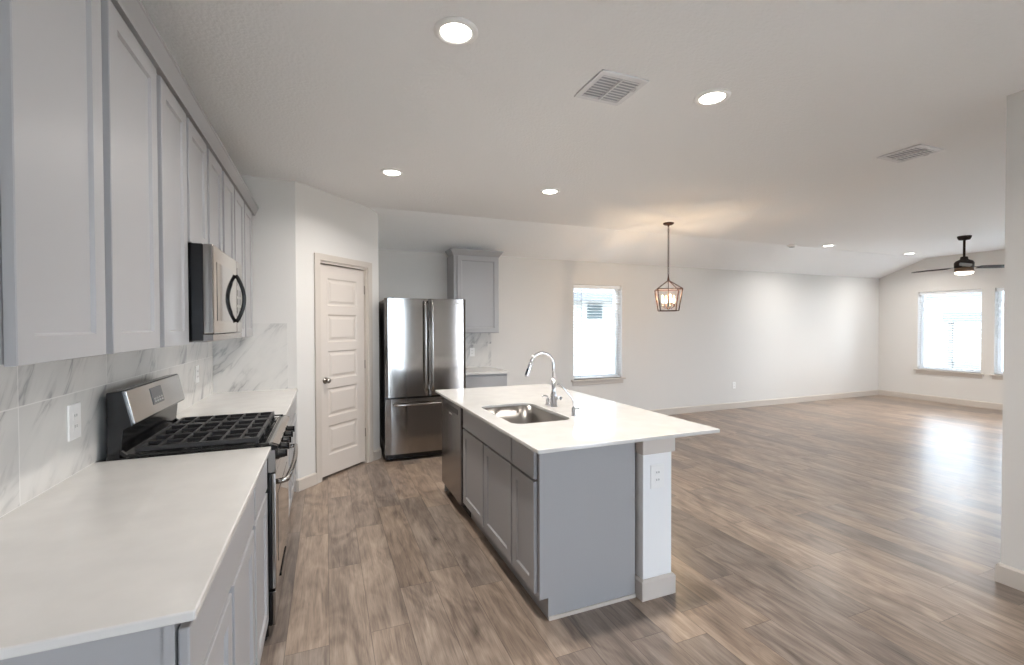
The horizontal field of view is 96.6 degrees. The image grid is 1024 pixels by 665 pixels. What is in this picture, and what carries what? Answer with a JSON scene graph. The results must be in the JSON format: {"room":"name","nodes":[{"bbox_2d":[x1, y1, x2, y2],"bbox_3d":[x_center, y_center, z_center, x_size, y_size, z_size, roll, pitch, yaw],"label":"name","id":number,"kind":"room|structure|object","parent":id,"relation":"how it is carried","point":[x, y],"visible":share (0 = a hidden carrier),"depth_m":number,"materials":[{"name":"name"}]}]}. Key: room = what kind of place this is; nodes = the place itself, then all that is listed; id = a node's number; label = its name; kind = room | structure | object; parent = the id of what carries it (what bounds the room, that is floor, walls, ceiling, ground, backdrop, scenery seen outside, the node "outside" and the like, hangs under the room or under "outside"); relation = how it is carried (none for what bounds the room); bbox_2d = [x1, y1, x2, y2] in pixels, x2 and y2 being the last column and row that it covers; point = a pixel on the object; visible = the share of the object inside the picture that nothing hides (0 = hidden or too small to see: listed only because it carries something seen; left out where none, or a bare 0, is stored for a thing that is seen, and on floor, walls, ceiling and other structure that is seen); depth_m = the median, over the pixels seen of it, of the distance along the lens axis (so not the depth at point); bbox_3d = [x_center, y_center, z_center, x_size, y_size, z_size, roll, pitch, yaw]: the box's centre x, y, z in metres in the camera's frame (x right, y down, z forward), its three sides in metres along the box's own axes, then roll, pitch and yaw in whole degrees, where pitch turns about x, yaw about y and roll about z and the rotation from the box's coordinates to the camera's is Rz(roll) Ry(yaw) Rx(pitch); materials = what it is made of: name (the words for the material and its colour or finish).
{"room":"kitchen","nodes":[
{"label":"kitchen","id":0,"kind":"room"},
{"bbox_2d":[96,455,106,461],"bbox_3d":[-1.405,0.073,0.914,0.140,2.765,9.150,-1,1,-22],"label":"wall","id":1,"kind":"structure","parent":0,"point":[103,459],"depth_m":1.95,"materials":[{"name":"white paint"}]},
{"bbox_2d":[0,0,159,366],"bbox_3d":[-1.278,-0.461,1.214,0.325,1.047,0.856,-1,1,-22],"label":"upper cabinet","id":2,"kind":"object","parent":1,"relation":"attached to","point":[79,229],"visible":0.92,"depth_m":1.12,"materials":[{"name":"grey paint"}]},
{"bbox_2d":[111,0,258,215],"bbox_3d":[-1.575,-1.015,2.377,0.051,0.072,3.296,-1,1,-22],"label":"crown molding","id":3,"kind":"structure","parent":2,"relation":"attached to","point":[134,14],"depth_m":1.82,"materials":[{"name":"grey paint"}]},
{"bbox_2d":[0,342,212,517],"bbox_3d":[-1.852,0.287,2.218,0.010,0.473,3.397,-1,1,-22],"label":"tile backsplash","id":4,"kind":"structure","parent":1,"relation":"attached to","point":[36,453],"depth_m":1.64,"materials":[{"name":"tile"}]},
{"bbox_2d":[67,402,80,441],"bbox_3d":[-1.633,0.333,1.704,0.008,0.132,0.088,-1,1,-22],"label":"wall outlet","id":5,"kind":"object","parent":4,"relation":"attached to","point":[74,410],"visible":1,"depth_m":1.70,"materials":[{"name":"white plastic"}]},
{"bbox_2d":[73,412,77,420],"bbox_3d":[-1.631,0.312,1.705,0.002,0.029,0.034,-1,1,-22],"label":"receptacle","id":6,"kind":"object","parent":5,"relation":"attached to","point":[75,414],"depth_m":1.70,"materials":[{"name":"white plastic"}]},
{"bbox_2d":[73,422,77,431],"bbox_3d":[-1.631,0.352,1.706,0.002,0.029,0.034,-1,1,-22],"label":"receptacle","id":7,"kind":"object","parent":5,"relation":"attached to","point":[75,424],"depth_m":1.70,"materials":[{"name":"white plastic"}]},
{"bbox_2d":[195,365,198,383],"bbox_3d":[-2.293,0.305,3.325,0.008,0.125,0.088,-1,1,-22],"label":"wall outlet","id":8,"kind":"object","parent":4,"relation":"attached to","point":[196,367],"visible":1,"depth_m":3.30,"materials":[{"name":"white plastic"}]},
{"bbox_2d":[156,73,188,346],"bbox_3d":[-1.510,-0.469,1.784,0.325,1.047,0.370,-1,1,-22],"label":"upper cabinet","id":9,"kind":"object","parent":1,"relation":"attached to","point":[171,118],"visible":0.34,"depth_m":1.83,"materials":[{"name":"grey paint"}]},
{"bbox_2d":[186,117,222,250],"bbox_3d":[-1.723,-0.704,2.304,0.325,0.590,0.756,-1,1,-22],"label":"upper cabinet","id":10,"kind":"object","parent":1,"relation":"attached to","point":[204,173],"visible":0.33,"depth_m":2.28,"materials":[{"name":"grey paint"}]},
{"bbox_2d":[188,243,245,341],"bbox_3d":[-1.652,-0.181,2.341,0.458,0.443,0.750,-1,1,-22],"label":"microwave","id":11,"kind":"object","parent":10,"relation":"attached to","point":[216,290],"visible":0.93,"depth_m":2.06,"materials":[{"name":"silver metal"}]},
{"bbox_2d":[222,171,244,337],"bbox_3d":[-2.003,-0.485,2.999,0.325,1.047,0.733,-1,1,-22],"label":"upper cabinet","id":12,"kind":"object","parent":1,"relation":"attached to","point":[232,203],"visible":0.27,"depth_m":3.00,"materials":[{"name":"grey paint"}]},
{"bbox_2d":[244,203,252,336],"bbox_3d":[-2.244,-0.493,3.590,0.325,1.047,0.539,-1,1,-22],"label":"upper cabinet","id":13,"kind":"object","parent":1,"relation":"attached to","point":[247,214],"visible":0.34,"depth_m":3.61,"materials":[{"name":"grey paint"}]},
{"bbox_2d":[212,175,297,491],"bbox_3d":[-2.223,0.031,3.963,0.642,2.765,0.100,-1,1,-22],"label":"wall","id":14,"kind":"structure","parent":0,"point":[273,224],"depth_m":3.97,"materials":[{"name":"white paint"}]},
{"bbox_2d":[212,323,287,392],"bbox_3d":[-2.231,0.211,3.903,0.560,0.578,0.010,-1,1,-22],"label":"tile backsplash","id":15,"kind":"structure","parent":14,"relation":"attached to","point":[259,361],"depth_m":3.91,"materials":[{"name":"tile"}]},
{"bbox_2d":[295,181,379,478],"bbox_3d":[-1.737,0.021,4.569,0.100,2.765,1.110,0,1,23],"label":"wall","id":16,"kind":"structure","parent":0,"point":[325,223],"depth_m":4.22,"materials":[{"name":"white paint"}]},
{"bbox_2d":[298,472,316,491],"bbox_3d":[-1.858,1.356,4.143,0.016,0.108,0.206,0,1,23],"label":"baseboard","id":17,"kind":"structure","parent":16,"relation":"attached to","point":[310,480],"depth_m":4.13,"materials":[{"name":"beige paint"}]},
{"bbox_2d":[320,264,365,477],"bbox_3d":[-1.687,0.363,4.601,0.095,2.036,0.629,0,1,23],"label":"door","id":18,"kind":"structure","parent":16,"relation":"in","point":[343,363],"depth_m":4.59,"materials":[{"name":"beige paint"}]},
{"bbox_2d":[314,252,373,483],"bbox_3d":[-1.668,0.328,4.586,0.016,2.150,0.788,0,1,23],"label":"trim","id":19,"kind":"structure","parent":16,"relation":"attached to","point":[317,256],"depth_m":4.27,"materials":[{"name":"beige paint"}]},
{"bbox_2d":[373,448,380,460],"bbox_3d":[-1.486,1.342,5.024,0.016,0.108,0.126,0,1,23],"label":"baseboard","id":20,"kind":"structure","parent":16,"relation":"attached to","point":[376,453],"depth_m":5.02,"materials":[{"name":"beige paint"}]},
{"bbox_2d":[141,0,1023,278],"bbox_3d":[4.046,-1.201,3.114,11.938,0.513,9.550,-1,1,-22],"label":"ceiling","id":21,"kind":"structure","parent":0,"point":[327,96],"depth_m":2.84,"materials":[{"name":"white paint"}]},
{"bbox_2d":[380,168,403,176],"bbox_3d":[-0.997,-1.328,3.790,0.192,0.010,0.192,-1,1,-22],"label":"recessed light","id":22,"kind":"object","parent":21,"relation":"in","point":[393,172],"visible":1,"depth_m":3.78,"materials":[{"name":"white plastic"}]},
{"bbox_2d":[434,16,477,45],"bbox_3d":[-0.244,-1.304,1.983,0.192,0.010,0.192,-1,1,-22],"label":"recessed light","id":23,"kind":"object","parent":21,"relation":"in","point":[455,31],"visible":1,"depth_m":1.97,"materials":[{"name":"white plastic"}]},
{"bbox_2d":[540,188,559,194],"bbox_3d":[0.361,-1.340,4.337,0.192,0.010,0.192,-1,1,-22],"label":"recessed light","id":24,"kind":"object","parent":21,"relation":"in","point":[549,191],"visible":1,"depth_m":4.33,"materials":[{"name":"white plastic"}]},
{"bbox_2d":[574,69,648,105],"bbox_3d":[0.532,-1.310,2.461,0.292,0.015,0.286,-1,1,-22],"label":"ceiling vent","id":25,"kind":"object","parent":21,"relation":"in","point":[607,87],"visible":1,"depth_m":2.45,"materials":[{"name":"white metal"}]},
{"bbox_2d":[654,222,682,311],"bbox_3d":[1.958,-0.818,5.714,0.305,1.102,0.305,0,1,11],"label":"pendant lantern","id":26,"kind":"object","parent":21,"relation":"hanging from","point":[668,224],"visible":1,"depth_m":5.71,"materials":[{"name":"brown metal"}]},
{"bbox_2d":[663,281,673,309],"bbox_3d":[1.960,-0.470,5.719,0.109,0.368,0.109,1,1,42],"label":"candelabra","id":27,"kind":"object","parent":26,"relation":"on","point":[671,282],"depth_m":5.72,"materials":[{"name":"brown metal"}]},
{"bbox_2d":[694,88,730,105],"bbox_3d":[1.122,-1.316,2.558,0.192,0.010,0.192,-1,1,-22],"label":"recessed light","id":28,"kind":"object","parent":21,"relation":"in","point":[714,96],"visible":1,"depth_m":2.54,"materials":[{"name":"white plastic"}]},
{"bbox_2d":[787,244,796,247],"bbox_3d":[4.472,-1.381,7.290,0.132,0.037,0.132,-1,1,-22],"label":"smoke detector","id":29,"kind":"object","parent":21,"relation":"attached to","point":[790,245],"visible":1,"depth_m":7.25,"materials":[{"name":"white plastic"}]},
{"bbox_2d":[876,144,943,162],"bbox_3d":[2.969,-1.331,3.409,0.292,0.015,0.286,-1,1,-22],"label":"ceiling vent","id":30,"kind":"object","parent":21,"relation":"in","point":[919,150],"visible":1,"depth_m":3.39,"materials":[{"name":"white metal"}]},
{"bbox_2d":[911,235,1003,274],"bbox_3d":[6.481,-1.117,6.718,1.168,0.559,1.070,-1,1,-22],"label":"ceiling fan","id":31,"kind":"object","parent":21,"relation":"hanging from","point":[964,266],"visible":1,"depth_m":6.57,"materials":[{"name":"brown metal"}]},
{"bbox_2d":[378,249,878,409],"bbox_3d":[2.270,0.125,7.446,11.588,2.450,0.180,-1,1,-22],"label":"wall","id":32,"kind":"structure","parent":0,"point":[773,335],"depth_m":7.63,"materials":[{"name":"white paint"}]},
{"bbox_2d":[445,248,503,332],"bbox_3d":[-0.507,-0.526,6.005,0.708,1.066,0.376,-1,1,-22],"label":"upper cabinet","id":33,"kind":"object","parent":32,"relation":"attached to","point":[472,274],"visible":0.86,"depth_m":5.87,"materials":[{"name":"grey paint"}]},
{"bbox_2d":[466,333,490,367],"bbox_3d":[-0.578,0.241,6.186,0.625,0.471,0.010,-1,1,-22],"label":"tile backsplash","id":34,"kind":"structure","parent":32,"relation":"attached to","point":[481,342],"depth_m":6.23,"materials":[{"name":"tile"}]},
{"bbox_2d":[470,348,474,355],"bbox_3d":[-0.540,0.266,6.192,0.070,0.115,0.008,-1,1,-22],"label":"wall outlet","id":35,"kind":"object","parent":34,"relation":"attached to","point":[472,350],"visible":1,"depth_m":6.19,"materials":[{"name":"white plastic"}]},
{"bbox_2d":[571,290,625,385],"bbox_3d":[1.294,0.031,7.015,0.950,1.515,0.210,-1,1,-22],"label":"window","id":36,"kind":"structure","parent":32,"relation":"in","point":[576,382],"depth_m":7.14,"materials":[{"name":"white plastic"}]},
{"bbox_2d":[574,284,619,378],"bbox_3d":[1.299,-0.012,7.001,0.848,1.420,0.074,-1,1,-22],"label":"window blind","id":37,"kind":"object","parent":36,"relation":"attached to","point":[581,287],"visible":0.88,"depth_m":6.98,"materials":[{"name":"white plastic"}]},
{"bbox_2d":[649,390,878,414],"bbox_3d":[3.713,1.285,7.942,8.560,0.108,0.016,-1,1,-22],"label":"baseboard","id":38,"kind":"structure","parent":32,"relation":"attached to","point":[712,407],"depth_m":8.25,"materials":[{"name":"beige paint"}]},
{"bbox_2d":[260,395,1023,664],"bbox_3d":[4.054,1.457,3.153,11.938,0.100,9.550,-1,1,-22],"label":"floor","id":39,"kind":"structure","parent":0,"point":[863,530],"depth_m":2.82,"materials":[{"name":"brown wood"}]},
{"bbox_2d":[0,490,255,664],"bbox_3d":[-1.092,1.005,1.196,0.627,0.891,0.896,-1,1,-22],"label":"base cabinet","id":40,"kind":"object","parent":39,"relation":"on","point":[222,632],"visible":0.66,"depth_m":1.06,"materials":[{"name":"grey paint"}]},
{"bbox_2d":[0,447,270,659],"bbox_3d":[-1.161,0.544,1.372,0.646,0.021,1.310,-1,1,-22],"label":"countertop","id":41,"kind":"structure","parent":40,"relation":"on","point":[118,547],"depth_m":1.14,"materials":[{"name":"white stone"}]},
{"bbox_2d":[106,374,297,640],"bbox_3d":[-1.489,0.835,2.359,0.688,1.199,0.752,-1,1,-22],"label":"gas range","id":42,"kind":"object","parent":39,"relation":"on","point":[142,422],"visible":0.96,"depth_m":2.14,"materials":[{"name":"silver metal"}]},
{"bbox_2d":[107,415,289,460],"bbox_3d":[-1.519,0.521,2.343,0.627,0.042,0.752,-1,1,-22],"label":"cooktop","id":43,"kind":"object","parent":42,"relation":"in","point":[198,434],"depth_m":2.18,"materials":[{"name":"black metal"}]},
{"bbox_2d":[252,461,268,664],"bbox_3d":[-1.337,0.997,1.797,0.627,0.891,0.398,-1,1,-22],"label":"base cabinet","id":44,"kind":"object","parent":39,"relation":"on","point":[260,527],"visible":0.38,"depth_m":1.91,"materials":[{"name":"grey paint"}]},
{"bbox_2d":[287,396,295,513],"bbox_3d":[-1.951,0.977,3.307,0.627,0.891,1.336,-1,1,-22],"label":"base cabinet","id":45,"kind":"object","parent":39,"relation":"on","point":[292,421],"visible":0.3,"depth_m":3.56,"materials":[{"name":"grey paint"}]},
{"bbox_2d":[176,389,297,418],"bbox_3d":[-1.946,0.519,3.303,0.646,0.021,1.340,-1,1,-22],"label":"countertop","id":46,"kind":"structure","parent":45,"relation":"on","point":[278,401],"depth_m":3.27,"materials":[{"name":"white stone"}]},
{"bbox_2d":[379,297,465,460],"bbox_3d":[-1.086,0.502,5.386,0.893,1.775,0.936,-1,1,-22],"label":"refrigerator","id":47,"kind":"object","parent":39,"relation":"on","point":[422,342],"visible":0.88,"depth_m":4.99,"materials":[{"name":"silver metal"}]},
{"bbox_2d":[442,396,470,516],"bbox_3d":[-0.229,0.978,3.855,0.596,0.862,0.620,-1,1,-22],"label":"dishwasher","id":48,"kind":"object","parent":39,"relation":"on","point":[452,414],"visible":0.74,"depth_m":3.66,"materials":[{"name":"silver metal"}]},
{"bbox_2d":[466,373,506,387],"bbox_3d":[-0.454,0.946,5.913,0.613,0.868,0.624,-1,1,-22],"label":"base cabinet","id":49,"kind":"object","parent":39,"relation":"on","point":[484,380],"visible":0.19,"depth_m":5.63,"materials":[{"name":"grey paint"}]},
{"bbox_2d":[466,367,508,374],"bbox_3d":[-0.451,0.495,5.898,0.636,0.030,0.644,-1,1,-22],"label":"countertop","id":50,"kind":"structure","parent":49,"relation":"on","point":[475,370],"depth_m":5.71,"materials":[{"name":"white stone"}]},
{"bbox_2d":[463,409,522,585],"bbox_3d":[0.083,0.980,3.105,0.587,0.880,0.990,-1,1,-22],"label":"base cabinet","id":51,"kind":"object","parent":39,"relation":"on","point":[487,451],"visible":0.38,"depth_m":2.91,"materials":[{"name":"grey paint"}]},
{"bbox_2d":[435,384,719,453],"bbox_3d":[0.227,0.526,3.259,1.097,0.020,2.117,-1,1,-22],"label":"countertop","id":52,"kind":"structure","parent":51,"relation":"on","point":[598,422],"depth_m":2.71,"materials":[{"name":"white stone"}]},
{"bbox_2d":[484,405,566,423],"bbox_3d":[0.070,0.640,2.990,0.412,0.197,0.684,-1,1,-22],"label":"sink","id":53,"kind":"object","parent":52,"relation":"in","point":[523,414],"visible":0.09,"depth_m":3.30,"materials":[{"name":"silver metal"}]},
{"bbox_2d":[525,351,561,406],"bbox_3d":[0.216,0.324,3.147,0.282,0.389,0.055,-1,1,-22],"label":"kitchen faucet","id":54,"kind":"object","parent":52,"relation":"on","point":[553,396],"visible":1,"depth_m":3.16,"materials":[{"name":"silver metal"}]},
{"bbox_2d":[541,395,549,405],"bbox_3d":[0.240,0.479,3.235,0.067,0.076,0.036,-1,1,-22],"label":"soap dispenser","id":55,"kind":"object","parent":52,"relation":"on","point":[547,398],"visible":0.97,"depth_m":3.23,"materials":[{"name":"silver metal"}]},
{"bbox_2d":[557,383,578,416],"bbox_3d":[0.350,0.419,2.847,0.139,0.207,0.032,0,1,-5],"label":"water tap","id":56,"kind":"object","parent":52,"relation":"on","point":[565,390],"visible":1,"depth_m":2.85,"materials":[{"name":"silver metal"}]},
{"bbox_2d":[512,439,635,620],"bbox_3d":[0.332,0.988,2.494,0.588,0.878,0.329,-1,1,-22],"label":"base cabinet","id":57,"kind":"object","parent":39,"relation":"on","point":[573,511],"visible":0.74,"depth_m":2.35,"materials":[{"name":"grey paint"}]},
{"bbox_2d":[635,438,675,601],"bbox_3d":[0.750,0.986,2.555,0.222,0.878,0.224,-1,1,-22],"label":"island post","id":58,"kind":"object","parent":39,"relation":"on","point":[654,578],"visible":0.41,"depth_m":2.46,"materials":[{"name":"white paint"}]},
{"bbox_2d":[650,463,663,488],"bbox_3d":[0.783,0.775,2.458,0.088,0.128,0.008,-1,1,-22],"label":"wall outlet","id":59,"kind":"object","parent":58,"relation":"attached to","point":[656,471],"visible":1,"depth_m":2.45,"materials":[{"name":"white plastic"}]},
{"bbox_2d":[878,249,1004,403],"bbox_3d":[9.210,-0.032,5.996,0.180,2.765,7.730,-1,1,-22],"label":"wall","id":60,"kind":"structure","parent":0,"point":[899,297],"depth_m":8.77,"materials":[{"name":"white paint"}]},
{"bbox_2d":[879,390,1002,409],"bbox_3d":[9.092,1.296,6.055,0.016,0.108,7.534,-1,1,-22],"label":"baseboard","id":61,"kind":"structure","parent":60,"relation":"attached to","point":[998,406],"depth_m":8.53,"materials":[{"name":"beige paint"}]},
{"bbox_2d":[913,295,983,377],"bbox_3d":[8.159,0.011,8.503,0.210,1.583,1.025,-1,1,-22],"label":"window","id":62,"kind":"structure","parent":60,"relation":"in","point":[923,327],"depth_m":8.76,"materials":[{"name":"white plastic"}]},
{"bbox_2d":[919,289,981,372],"bbox_3d":[8.145,-0.032,8.497,0.074,1.487,0.923,-1,1,-22],"label":"window blind","id":63,"kind":"object","parent":62,"relation":"attached to","point":[972,290],"visible":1,"depth_m":8.47,"materials":[{"name":"white plastic"}]},
{"bbox_2d":[989,291,1003,379],"bbox_3d":[8.575,0.025,7.480,0.210,1.583,1.025,-1,1,-22],"label":"window","id":64,"kind":"structure","parent":60,"relation":"in","point":[1001,311],"depth_m":7.90,"materials":[{"name":"white plastic"}]},
{"bbox_2d":[996,288,1003,374],"bbox_3d":[8.561,-0.018,7.473,0.074,1.487,0.923,-1,1,-22],"label":"window blind","id":65,"kind":"object","parent":64,"relation":"attached to","point":[997,289],"visible":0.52,"depth_m":7.85,"materials":[{"name":"white plastic"}]},
{"bbox_2d":[1001,90,1023,570],"bbox_3d":[3.690,0.064,0.497,0.130,2.765,4.540,-1,1,-22],"label":"wall","id":66,"kind":"structure","parent":0,"point":[1012,501],"depth_m":2.54,"materials":[{"name":"white paint"}]},
{"bbox_2d":[995,562,1000,581],"bbox_3d":[2.836,1.364,2.627,0.162,0.108,0.016,-1,1,-22],"label":"baseboard","id":67,"kind":"structure","parent":66,"relation":"attached to","point":[997,564],"depth_m":2.60,"materials":[{"name":"beige paint"}]},
{"bbox_2d":[999,563,1023,591],"bbox_3d":[2.967,1.371,2.110,0.016,0.108,1.040,-1,1,-22],"label":"baseboard","id":68,"kind":"structure","parent":66,"relation":"attached to","point":[1012,577],"depth_m":2.54,"materials":[{"name":"beige paint"}]},
{"label":"outside","id":69,"kind":"structure","parent":0,"visible":0},
{"bbox_3d":[8.759,1.480,11.679,65.000,0.180,65.000,-1,1,-22],"label":"ground","id":70,"kind":"structure","parent":69,"visible":0},
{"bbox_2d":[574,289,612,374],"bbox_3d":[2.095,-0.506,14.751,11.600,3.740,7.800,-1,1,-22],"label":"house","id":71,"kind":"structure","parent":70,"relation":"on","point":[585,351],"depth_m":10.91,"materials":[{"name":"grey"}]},
{"bbox_2d":[925,292,1003,369],"bbox_3d":[17.491,-0.772,16.280,12.080,4.140,9.600,-1,1,-22],"label":"house","id":72,"kind":"structure","parent":70,"relation":"on","point":[977,343],"depth_m":16.26,"materials":[{"name":"grey"}]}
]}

